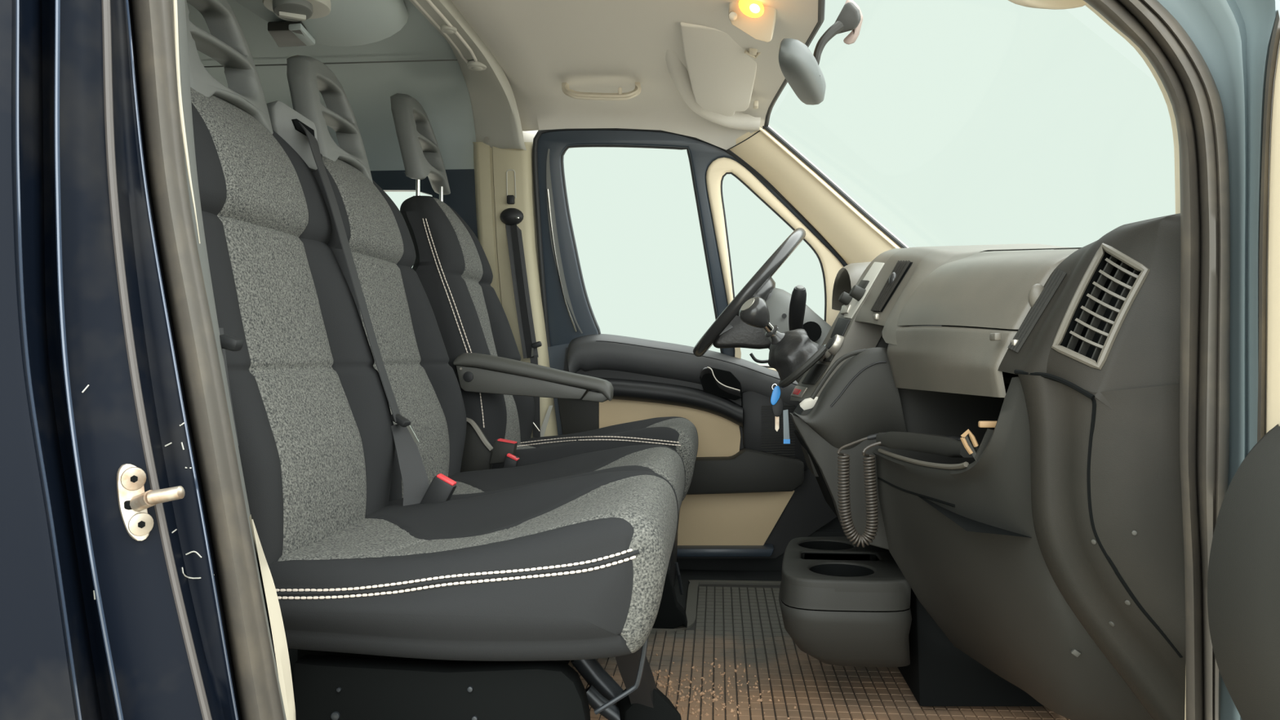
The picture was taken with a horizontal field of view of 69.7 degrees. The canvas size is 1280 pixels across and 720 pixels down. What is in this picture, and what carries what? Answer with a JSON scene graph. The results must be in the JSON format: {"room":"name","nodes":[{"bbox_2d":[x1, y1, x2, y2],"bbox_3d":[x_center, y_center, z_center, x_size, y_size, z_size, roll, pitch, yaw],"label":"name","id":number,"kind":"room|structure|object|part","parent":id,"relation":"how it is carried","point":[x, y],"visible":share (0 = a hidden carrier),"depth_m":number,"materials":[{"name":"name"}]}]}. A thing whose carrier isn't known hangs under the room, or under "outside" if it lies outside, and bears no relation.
{"room":"van interior","nodes":[
{"label":"van interior","id":0,"kind":"room"},
{"bbox_2d":[186,0,475,170],"bbox_3d":[-1.460,-0.072,2.010,2.050,1.475,1.860,0,0,5],"label":"wall","id":1,"kind":"structure","parent":0,"point":[377,51],"depth_m":2.43,"materials":[{"name":"grey plastic"}]},
{"bbox_2d":[267,21,315,47],"bbox_3d":[-0.735,-0.689,1.944,0.081,0.042,0.196,0,0,-14],"label":"ceiling lamp","id":2,"kind":"object","parent":1,"relation":"attached to","point":[285,33],"visible":0.97,"depth_m":1.90,"materials":[{"name":"grey plastic"}]},
{"bbox_2d":[262,0,330,21],"bbox_3d":[-0.663,-0.685,1.778,0.124,0.063,0.123,0,0,5],"label":"air vent","id":3,"kind":"object","parent":1,"relation":"in","point":[286,10],"visible":1,"depth_m":1.75,"materials":[{"name":"grey plastic"}]},
{"bbox_2d":[408,0,526,150],"bbox_3d":[-0.471,-0.719,2.006,0.170,0.225,1.531,0,0,5],"label":"trim","id":4,"kind":"structure","parent":1,"relation":"attached to","point":[495,114],"depth_m":2.41,"materials":[{"name":"grey plastic"}]},
{"bbox_3d":[-0.427,-0.739,2.053,0.036,0.017,0.036,0,0,5],"label":"rail knob","id":5,"kind":"part","parent":4,"relation":"part of","materials":[{"name":"grey plastic"}]},
{"bbox_3d":[-0.406,-0.732,2.292,0.048,0.018,0.048,0,0,5],"label":"rail knob","id":6,"kind":"part","parent":4,"relation":"part of","materials":[{"name":"grey plastic"}]},
{"bbox_2d":[370,130,558,437],"bbox_3d":[-1.767,0.029,2.885,3.149,1.471,0.169,0,0,5],"label":"pillar","id":7,"kind":"structure","parent":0,"point":[478,195],"depth_m":2.77,"materials":[{"name":"grey paint"}]},
{"bbox_3d":[-1.857,0.053,2.953,2.958,1.421,0.030,0,0,5],"label":"panel","id":8,"kind":"part","parent":7,"relation":"part of","materials":[{"name":"grey paint"}]},
{"bbox_3d":[-0.351,0.022,2.771,0.308,1.356,0.158,0,0,5],"label":"pillar trim","id":9,"kind":"part","parent":7,"relation":"part of","materials":[{"name":"beige plastic"}]},
{"bbox_2d":[499,195,542,437],"bbox_3d":[-0.354,-0.128,2.729,0.130,0.721,0.067,0,0,5],"label":"belt","id":10,"kind":"object","parent":7,"relation":"attached to","point":[511,217],"visible":0.94,"depth_m":2.73,"materials":[{"name":"black fabric"}]},
{"bbox_3d":[-0.317,-0.024,2.713,0.007,0.028,0.003,0,0,5],"label":"tongue plate","id":11,"kind":"part","parent":10,"relation":"part of","materials":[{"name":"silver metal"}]},
{"bbox_3d":[-0.330,-0.662,2.793,0.078,0.088,0.050,0,0,5],"label":"corner trim","id":12,"kind":"part","parent":7,"relation":"part of","materials":[{"name":"white fabric"}]},
{"bbox_2d":[532,128,847,558],"bbox_3d":[0.193,-0.043,2.777,1.015,1.304,0.218,0,0,5],"label":"door","id":13,"kind":"structure","parent":7,"relation":"in","point":[750,493],"depth_m":2.75,"materials":[{"name":"grey paint"}]},
{"bbox_3d":[0.046,0.127,2.761,0.524,0.156,0.092,0,0,5],"label":"armrest","id":14,"kind":"part","parent":13,"relation":"part of","materials":[{"name":"black plastic"}]},
{"bbox_3d":[0.216,0.278,2.798,0.918,0.660,0.032,0,0,5],"label":"panel","id":15,"kind":"part","parent":13,"relation":"part of","materials":[{"name":"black plastic"}]},
{"bbox_3d":[0.239,0.066,2.721,0.122,0.090,0.018,0,0,5],"label":"handle","id":16,"kind":"part","parent":13,"relation":"part of","materials":[{"name":"grey plastic"}]},
{"bbox_3d":[0.209,0.570,2.756,0.378,0.033,0.080,0,0,5],"label":"sill","id":17,"kind":"part","parent":13,"relation":"part of","materials":[{"name":"grey paint"}]},
{"bbox_2d":[749,352,768,363],"bbox_3d":[0.353,-0.006,2.717,0.059,0.031,0.015,0,0,5],"label":"switch","id":18,"kind":"object","parent":13,"relation":"attached to","point":[751,354],"depth_m":2.71,"materials":[{"name":"black plastic"}]},
{"bbox_2d":[760,404,795,457],"bbox_3d":[0.410,0.233,2.729,0.100,0.199,0.004,0,0,5],"label":"speaker grille","id":19,"kind":"object","parent":13,"relation":"attached to","point":[771,440],"depth_m":2.73,"materials":[{"name":"grey plastic"}]},
{"bbox_2d":[676,528,845,571],"bbox_3d":[0.339,0.580,2.816,1.900,0.130,0.060,0,0,5],"label":"sill","id":20,"kind":"structure","parent":7,"relation":"attached to","point":[718,564],"depth_m":2.79,"materials":[{"name":"grey plastic"}]},
{"bbox_2d":[288,569,782,692],"bbox_3d":[-0.638,0.666,1.946,3.600,0.040,1.860,0,0,5],"label":"floor","id":21,"kind":"structure","parent":0,"point":[686,575],"depth_m":2.71,"materials":[{"name":"grey"}]},
{"bbox_2d":[184,0,685,719],"bbox_3d":[-0.318,0.046,1.659,0.831,1.352,0.953,0,0,5],"label":"seat","id":22,"kind":"object","parent":21,"relation":"on","point":[477,603],"visible":0.92,"depth_m":1.35,"materials":[{"name":"fabric"}]},
{"bbox_3d":[-0.597,-0.043,1.460,0.290,0.745,0.484,0,0,5],"label":"backrest","id":23,"kind":"part","parent":22,"relation":"part of","materials":[{"name":"grey fabric"}]},
{"bbox_2d":[298,121,429,506],"bbox_3d":[-0.489,-0.083,1.645,0.258,0.695,0.067,0,0,13],"label":"belt","id":24,"kind":"object","parent":22,"relation":"hanging from","point":[415,484],"visible":0.96,"depth_m":1.63,"materials":[{"name":"grey fabric"}]},
{"bbox_3d":[-0.402,0.131,1.627,0.022,0.032,0.003,0,0,5],"label":"tongue plate","id":25,"kind":"part","parent":24,"relation":"part of","materials":[{"name":"silver metal"}]},
{"bbox_3d":[-0.557,-0.047,1.931,0.290,0.745,0.449,0,0,5],"label":"backrest","id":26,"kind":"part","parent":22,"relation":"part of","materials":[{"name":"grey fabric"}]},
{"bbox_2d":[420,473,456,503],"bbox_3d":[-0.367,0.263,1.609,0.089,0.128,0.024,0,0,5],"label":"seat belt buckle","id":27,"kind":"object","parent":22,"relation":"attached to","point":[441,489],"visible":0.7,"depth_m":1.60,"materials":[{"name":"black plastic"}]},
{"bbox_2d":[261,471,678,661],"bbox_3d":[-0.254,0.294,1.413,0.609,0.207,0.471,0,0,5],"label":"cushion","id":28,"kind":"object","parent":22,"relation":"on","point":[573,568],"depth_m":1.20,"materials":[{"name":"grey fabric"}]},
{"bbox_2d":[502,453,519,467],"bbox_3d":[-0.303,0.241,2.159,0.038,0.043,0.023,0,0,5],"label":"seat belt buckle","id":29,"kind":"object","parent":22,"relation":"attached to","point":[511,460],"visible":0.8,"depth_m":2.15,"materials":[{"name":"black plastic"}]},
{"bbox_2d":[388,444,685,506],"bbox_3d":[-0.219,0.291,1.869,0.609,0.207,0.471,0,0,5],"label":"cushion","id":30,"kind":"object","parent":22,"relation":"on","point":[446,460],"depth_m":1.95,"materials":[{"name":"grey fabric"}]},
{"bbox_3d":[-0.026,0.423,1.245,0.074,0.118,0.007,0,0,5],"label":"tilt lever","id":31,"kind":"part","parent":22,"relation":"part of","materials":[{"name":"grey paint"}]},
{"bbox_3d":[-0.002,0.480,1.351,0.047,0.180,0.117,0,0,23],"label":"leg","id":32,"kind":"part","parent":22,"relation":"part of","materials":[{"name":"black plastic"}]},
{"bbox_2d":[390,93,697,628],"bbox_3d":[-0.255,-0.030,2.446,0.809,1.376,0.522,0,0,5],"label":"seat","id":33,"kind":"object","parent":21,"relation":"on","point":[498,388],"visible":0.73,"depth_m":2.28,"materials":[{"name":"fabric"}]},
{"bbox_3d":[-0.593,-0.452,2.456,0.012,0.085,0.011,0,0,5],"label":"headrest post","id":34,"kind":"part","parent":33,"relation":"part of","materials":[{"name":"silver metal"}]},
{"bbox_3d":[-0.556,-0.444,2.573,0.012,0.081,0.011,0,0,5],"label":"headrest post","id":35,"kind":"part","parent":33,"relation":"part of","materials":[{"name":"silver metal"}]},
{"bbox_3d":[-0.470,-0.056,2.486,0.301,0.755,0.479,0,0,5],"label":"backrest","id":36,"kind":"part","parent":33,"relation":"part of","materials":[{"name":"grey fabric"}]},
{"bbox_2d":[489,438,517,464],"bbox_3d":[-0.325,0.217,2.191,0.062,0.060,0.032,0,0,5],"label":"seat belt buckle","id":37,"kind":"object","parent":33,"relation":"attached to","point":[501,447],"visible":0.82,"depth_m":2.18,"materials":[{"name":"grey plastic"}]},
{"bbox_3d":[-0.284,0.052,2.223,0.318,0.083,0.045,0,0,5],"label":"armrest","id":38,"kind":"part","parent":33,"relation":"part of","materials":[{"name":"grey plastic"}]},
{"bbox_2d":[492,416,697,469],"bbox_3d":[-0.153,0.265,2.453,0.609,0.206,0.471,0,0,5],"label":"cushion","id":39,"kind":"object","parent":33,"relation":"on","point":[680,434],"depth_m":2.26,"materials":[{"name":"grey fabric"}]},
{"bbox_2d":[568,579,1070,719],"bbox_3d":[0.380,0.641,1.874,1.160,0.011,1.490,0,0,5],"label":"floor mat","id":40,"kind":"object","parent":21,"relation":"on","point":[734,623],"visible":0.39,"depth_m":1.86,"materials":[{"name":"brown rubber"}]},
{"bbox_2d":[612,653,795,719],"bbox_3d":[0.118,0.637,1.808,0.356,0.012,0.342,0,0,5],"label":"crumbs","id":41,"kind":"object","parent":40,"relation":"on","point":[702,693],"visible":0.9,"depth_m":1.76,"materials":[{"name":"beige"}]},
{"bbox_2d":[789,213,1185,719],"bbox_3d":[0.690,0.192,1.806,0.874,0.876,1.808,0,0,5],"label":"dashboard","id":42,"kind":"object","parent":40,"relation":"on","point":[1046,568],"visible":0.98,"depth_m":1.11,"materials":[{"name":"plastic"}]},
{"bbox_2d":[770,383,790,444],"bbox_3d":[0.301,0.115,1.972,0.041,0.128,0.023,0,0,5],"label":"keys","id":43,"kind":"object","parent":42,"relation":"hanging from","point":[777,405],"visible":1,"depth_m":1.97,"materials":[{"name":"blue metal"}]},
{"bbox_3d":[0.295,0.137,1.979,0.008,0.035,0.003,0,0,5],"label":"key blade","id":44,"kind":"part","parent":43,"relation":"part of","materials":[{"name":"metal"}]},
{"bbox_2d":[738,297,826,388],"bbox_3d":[0.305,-0.037,1.934,0.181,0.192,0.121,0,0,26],"label":"lever","id":45,"kind":"object","parent":42,"relation":"attached to","point":[792,353],"visible":0.99,"depth_m":1.91,"materials":[{"name":"black leather"}]},
{"bbox_3d":[0.241,-0.100,1.932,0.064,0.065,0.063,0,0,5],"label":"knob","id":46,"kind":"part","parent":45,"relation":"part of","materials":[{"name":"grey plastic"}]},
{"bbox_3d":[0.340,0.014,1.918,0.100,0.090,0.124,0,0,5],"label":"boot frame","id":47,"kind":"part","parent":45,"relation":"part of","materials":[{"name":"grey plastic"}]},
{"bbox_2d":[761,284,831,382],"bbox_3d":[0.409,-0.044,2.298,0.279,0.287,0.352,0,0,5],"label":"column","id":48,"kind":"structure","parent":42,"relation":"attached to","point":[788,311],"depth_m":2.29,"materials":[{"name":"grey plastic"}]},
{"bbox_2d":[693,227,805,356],"bbox_3d":[0.282,-0.173,2.383,0.289,0.331,0.427,0,0,5],"label":"steering wheel","id":49,"kind":"object","parent":48,"relation":"attached to","point":[728,330],"visible":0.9,"depth_m":2.27,"materials":[{"name":"grey plastic"}]},
{"bbox_2d":[799,396,817,409],"bbox_3d":[0.311,0.080,1.690,0.035,0.024,0.020,0,0,5],"label":"crumpled paper","id":50,"kind":"object","parent":42,"relation":"in","point":[807,403],"visible":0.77,"depth_m":1.68,"materials":[{"name":"grey paper"}]},
{"bbox_3d":[0.365,0.029,1.924,0.028,0.044,0.130,0,0,-2],"label":"ash lid","id":51,"kind":"part","parent":42,"relation":"part of","materials":[{"name":"grey plastic"}]},
{"bbox_3d":[0.396,-0.021,1.914,0.027,0.047,0.105,0,0,-2],"label":"climate panel","id":52,"kind":"part","parent":42,"relation":"part of","materials":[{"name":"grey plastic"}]},
{"bbox_3d":[0.392,-0.021,1.895,0.030,0.040,0.042,0,0,5],"label":"climate knob","id":53,"kind":"part","parent":42,"relation":"part of","materials":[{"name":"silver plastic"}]},
{"bbox_3d":[0.389,-0.036,1.866,0.017,0.028,0.031,0,0,5],"label":"knob","id":54,"kind":"part","parent":42,"relation":"part of","materials":[{"name":"black plastic"}]},
{"bbox_3d":[0.397,-0.031,1.867,0.033,0.043,0.044,0,0,5],"label":"climate knob","id":55,"kind":"part","parent":42,"relation":"part of","materials":[{"name":"silver metal"}]},
{"bbox_2d":[778,536,911,666],"bbox_3d":[0.382,0.470,1.785,0.238,0.180,0.399,0,0,5],"label":"cup holder","id":56,"kind":"object","parent":42,"relation":"attached to","point":[842,603],"visible":0.89,"depth_m":1.60,"materials":[{"name":"grey plastic"}]},
{"bbox_3d":[0.382,0.390,1.784,0.227,0.020,0.391,0,0,5],"label":"plate","id":57,"kind":"part","parent":56,"relation":"part of","materials":[{"name":"grey plastic"}]},
{"bbox_3d":[0.441,-0.130,1.968,0.032,0.032,0.026,0,0,5],"label":"radio knob","id":58,"kind":"part","parent":42,"relation":"part of","materials":[{"name":"grey plastic"}]},
{"bbox_2d":[831,262,871,311],"bbox_3d":[0.609,-0.189,2.356,0.185,0.123,0.380,0,0,5],"label":"hood","id":59,"kind":"object","parent":42,"relation":"attached to","point":[848,276],"depth_m":2.46,"materials":[{"name":"plastic"}]},
{"bbox_3d":[0.446,-0.137,1.882,0.034,0.034,0.028,0,0,5],"label":"radio knob","id":60,"kind":"part","parent":42,"relation":"part of","materials":[{"name":"grey plastic"}]},
{"bbox_2d":[836,433,880,547],"bbox_3d":[0.410,0.220,1.531,0.156,0.194,0.056,0,0,32],"label":"coiled cable","id":61,"kind":"object","parent":42,"relation":"hanging from","point":[853,535],"visible":0.97,"depth_m":1.54,"materials":[{"name":"black plastic"}]},
{"bbox_3d":[0.463,-0.146,1.914,0.071,0.125,0.116,0,0,5],"label":"radio panel","id":62,"kind":"part","parent":42,"relation":"part of","materials":[{"name":"grey plastic"}]},
{"bbox_2d":[871,260,912,319],"bbox_3d":[0.476,-0.133,1.742,0.071,0.115,0.051,0,0,5],"label":"vent","id":63,"kind":"object","parent":42,"relation":"attached to","point":[902,270],"depth_m":1.73,"materials":[{"name":"grey plastic"}]},
{"bbox_3d":[0.511,0.168,1.644,0.479,0.378,0.040,0,0,5],"label":"console flank panel","id":64,"kind":"part","parent":42,"relation":"part of","materials":[{"name":"grey plastic"}]},
{"bbox_2d":[875,431,977,457],"bbox_3d":[0.439,0.128,1.420,0.028,0.036,0.259,0,0,-13],"label":"shelf","id":65,"kind":"object","parent":42,"relation":"in","point":[944,446],"visible":0.93,"depth_m":1.40,"materials":[{"name":"grey plastic"}]},
{"bbox_2d":[854,243,1081,345],"bbox_3d":[0.748,-0.123,1.652,0.663,0.212,0.340,0,0,5],"label":"panel","id":66,"kind":"object","parent":42,"relation":"attached to","point":[882,317],"depth_m":1.70,"materials":[{"name":"plastic"}]},
{"bbox_2d":[960,421,996,461],"bbox_3d":[0.419,0.103,1.129,0.049,0.057,0.026,0,0,5],"label":"clip","id":67,"kind":"object","parent":42,"relation":"attached to","point":[968,439],"visible":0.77,"depth_m":1.13,"materials":[{"name":"beige plastic"}]},
{"bbox_3d":[0.412,0.111,1.135,0.028,0.040,0.015,0,0,5],"label":"arm","id":68,"kind":"part","parent":67,"relation":"part of","materials":[{"name":"grey plastic"}]},
{"bbox_3d":[0.423,0.104,1.124,0.028,0.042,0.011,0,1,41],"label":"post","id":69,"kind":"part","parent":67,"relation":"part of","materials":[{"name":"grey plastic"}]},
{"bbox_3d":[0.750,-0.111,1.321,0.664,0.148,0.500,0,0,5],"label":"glovebox lid","id":70,"kind":"part","parent":42,"relation":"part of","materials":[{"name":"plastic"}]},
{"bbox_3d":[0.576,0.315,1.345,0.395,0.598,0.648,0,0,5],"label":"panel","id":71,"kind":"part","parent":42,"relation":"part of","materials":[{"name":"grey plastic"}]},
{"bbox_2d":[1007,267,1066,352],"bbox_3d":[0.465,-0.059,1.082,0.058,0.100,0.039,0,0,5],"label":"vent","id":72,"kind":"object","parent":42,"relation":"attached to","point":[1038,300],"depth_m":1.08,"materials":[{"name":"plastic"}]},
{"bbox_2d":[997,225,1122,374],"bbox_3d":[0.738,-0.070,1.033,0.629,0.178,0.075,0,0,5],"label":"vent","id":73,"kind":"object","parent":42,"relation":"attached to","point":[1046,321],"depth_m":1.03,"materials":[{"name":"plastic"}]},
{"bbox_3d":[0.497,-0.065,1.007,0.058,0.112,0.008,0,0,8],"label":"vent blade","id":74,"kind":"part","parent":42,"relation":"part of","materials":[{"name":"grey plastic"}]},
{"bbox_3d":[0.493,-0.059,0.987,0.082,0.139,0.057,0,0,5],"label":"vent frame","id":75,"kind":"part","parent":42,"relation":"part of","materials":[{"name":"plastic"}]},
{"bbox_3d":[0.549,0.242,1.002,0.241,0.451,0.135,0,0,5],"label":"panel","id":76,"kind":"part","parent":42,"relation":"part of","materials":[{"name":"plastic"}]},
{"bbox_3d":[0.502,-0.057,0.994,0.056,0.109,0.009,0,0,11],"label":"vent blade","id":77,"kind":"part","parent":42,"relation":"part of","materials":[{"name":"grey plastic"}]},
{"bbox_3d":[0.509,-0.049,0.980,0.055,0.106,0.009,0,0,11],"label":"vent blade","id":78,"kind":"part","parent":42,"relation":"part of","materials":[{"name":"grey plastic"}]},
{"bbox_2d":[450,0,817,150],"bbox_3d":[-0.071,-0.708,1.888,0.862,0.211,1.680,0,0,5],"label":"ceiling","id":79,"kind":"structure","parent":0,"point":[540,46],"depth_m":2.21,"materials":[{"name":"white fabric"}]},
{"bbox_2d":[561,82,641,100],"bbox_3d":[-0.103,-0.710,2.424,0.213,0.066,0.058,0,0,5],"label":"handle","id":80,"kind":"object","parent":79,"relation":"attached to","point":[566,89],"visible":1,"depth_m":2.40,"materials":[{"name":"beige plastic"}]},
{"bbox_2d":[680,22,760,115],"bbox_3d":[0.201,-0.696,2.227,0.187,0.080,0.519,0,0,5],"label":"sun visor","id":81,"kind":"object","parent":79,"relation":"attached to","point":[722,74],"visible":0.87,"depth_m":2.21,"materials":[{"name":"beige plastic"}]},
{"bbox_2d":[728,0,776,42],"bbox_3d":[0.230,-0.708,1.846,0.104,0.122,0.097,0,0,5],"label":"light","id":82,"kind":"object","parent":79,"relation":"attached to","point":[757,20],"visible":0.98,"depth_m":1.84,"materials":[{"name":"beige plastic"}]},
{"bbox_2d":[728,11,737,21],"bbox_3d":[0.184,-0.683,1.825,0.018,0.018,0.013,0,0,5],"label":"switch","id":83,"kind":"object","parent":82,"relation":"attached to","point":[732,15],"depth_m":1.82,"materials":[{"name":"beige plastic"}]},
{"bbox_3d":[0.225,-0.690,1.804,0.020,0.017,0.012,0,0,5],"label":"bulb","id":84,"kind":"part","parent":82,"relation":"part of","materials":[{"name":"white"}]},
{"bbox_2d":[0,0,1279,719],"bbox_3d":[-0.946,-0.058,1.031,3.181,1.400,0.425,0,0,5],"label":"door frame","id":85,"kind":"structure","parent":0,"point":[111,352],"depth_m":0.87,"materials":[{"name":"blue paint"}]},
{"bbox_2d":[116,463,185,541],"bbox_3d":[-0.453,0.133,0.848,0.076,0.072,0.022,0,0,23],"label":"door striker","id":86,"kind":"object","parent":85,"relation":"in","point":[134,502],"depth_m":0.85,"materials":[{"name":"metal"}]},
{"bbox_3d":[-0.472,0.132,0.856,0.027,0.072,0.013,0,0,-31],"label":"plate","id":87,"kind":"part","parent":86,"relation":"part of","materials":[{"name":"metal"}]},
{"bbox_2d":[130,475,137,482],"bbox_3d":[-0.469,0.110,0.853,0.006,0.007,0.002,0,1,-44],"label":"screw","id":88,"kind":"object","parent":86,"relation":"attached to","point":[134,478],"depth_m":0.85,"materials":[{"name":"black metal"}]},
{"bbox_2d":[137,520,145,528],"bbox_3d":[-0.462,0.152,0.852,0.006,0.007,0.002,0,1,-44],"label":"screw","id":89,"kind":"object","parent":86,"relation":"attached to","point":[141,524],"depth_m":0.85,"materials":[{"name":"black metal"}]},
{"bbox_3d":[-0.462,0.015,1.058,0.228,1.180,0.130,0,0,5],"label":"post trim","id":90,"kind":"part","parent":85,"relation":"part of","materials":[{"name":"grey plastic"}]},
{"bbox_2d":[218,328,243,445],"bbox_3d":[-0.494,0.033,1.091,0.039,0.145,0.070,0,0,-30],"label":"belt","id":91,"kind":"object","parent":85,"relation":"attached to","point":[228,342],"visible":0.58,"depth_m":1.07,"materials":[{"name":"black fabric"}]},
{"bbox_3d":[-0.423,0.356,1.051,0.050,0.370,0.108,0,0,-31],"label":"post trim","id":92,"kind":"part","parent":85,"relation":"part of","materials":[{"name":"beige plastic"}]},
{"bbox_2d":[726,0,908,264],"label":"pillar","id":93,"kind":"structure","parent":85,"relation":"in","point":[821,3],"depth_m":2.59,"materials":[{"name":"beige plastic"}]},
{"bbox_2d":[778,0,862,105],"bbox_3d":[0.339,-0.601,1.702,0.116,0.199,0.284,0,0,21],"label":"mirror","id":94,"kind":"object","parent":93,"relation":"attached to","point":[801,68],"visible":1,"depth_m":1.70,"materials":[{"name":"grey plastic"}]},
{"bbox_3d":[0.347,-0.584,1.707,0.073,0.098,0.019,0,0,-27],"label":"arm","id":95,"kind":"part","parent":94,"relation":"part of","materials":[{"name":"plastic"}]},
{"bbox_3d":[0.411,-0.653,1.772,0.041,0.096,0.030,0,0,5],"label":"glass mount","id":96,"kind":"part","parent":94,"relation":"part of","materials":[{"name":"grey plastic"}]},
{"bbox_2d":[1008,0,1087,9],"bbox_3d":[0.458,-0.414,1.022,0.121,0.054,0.020,0,0,5],"label":"sun visor","id":97,"kind":"object","parent":85,"relation":"attached to","point":[1042,4],"visible":0.96,"depth_m":1.01,"materials":[{"name":"beige plastic"}]},
{"bbox_3d":[0.438,-0.052,1.046,0.426,1.278,0.160,0,0,5],"label":"pillar trim","id":98,"kind":"part","parent":85,"relation":"part of","materials":[{"name":"beige"}]},
{"bbox_2d":[1207,9,1279,719],"bbox_3d":[0.563,0.008,0.340,0.255,1.320,1.032,0,0,5],"label":"door","id":99,"kind":"structure","parent":85,"relation":"in","point":[1243,576],"depth_m":0.75,"materials":[{"name":"metal"}]},
{"bbox_3d":[0.569,0.027,0.655,0.084,0.644,0.402,0,0,5],"label":"panel","id":100,"kind":"part","parent":99,"relation":"part of","materials":[{"name":"beige"}]},
{"bbox_2d":[819,516,842,529],"bbox_3d":[0.892,0.421,2.783,1.199,0.914,0.030,0,0,5],"label":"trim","id":101,"kind":"structure","parent":0,"point":[834,523],"depth_m":2.79,"materials":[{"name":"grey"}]},
{"bbox_2d":[801,552,879,560],"bbox_3d":[0.387,0.402,1.789,0.150,0.036,0.075,0,0,5],"label":"slot","id":102,"kind":"object","parent":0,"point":[805,556],"depth_m":1.82,"materials":[{"name":"black plastic"}]}
]}

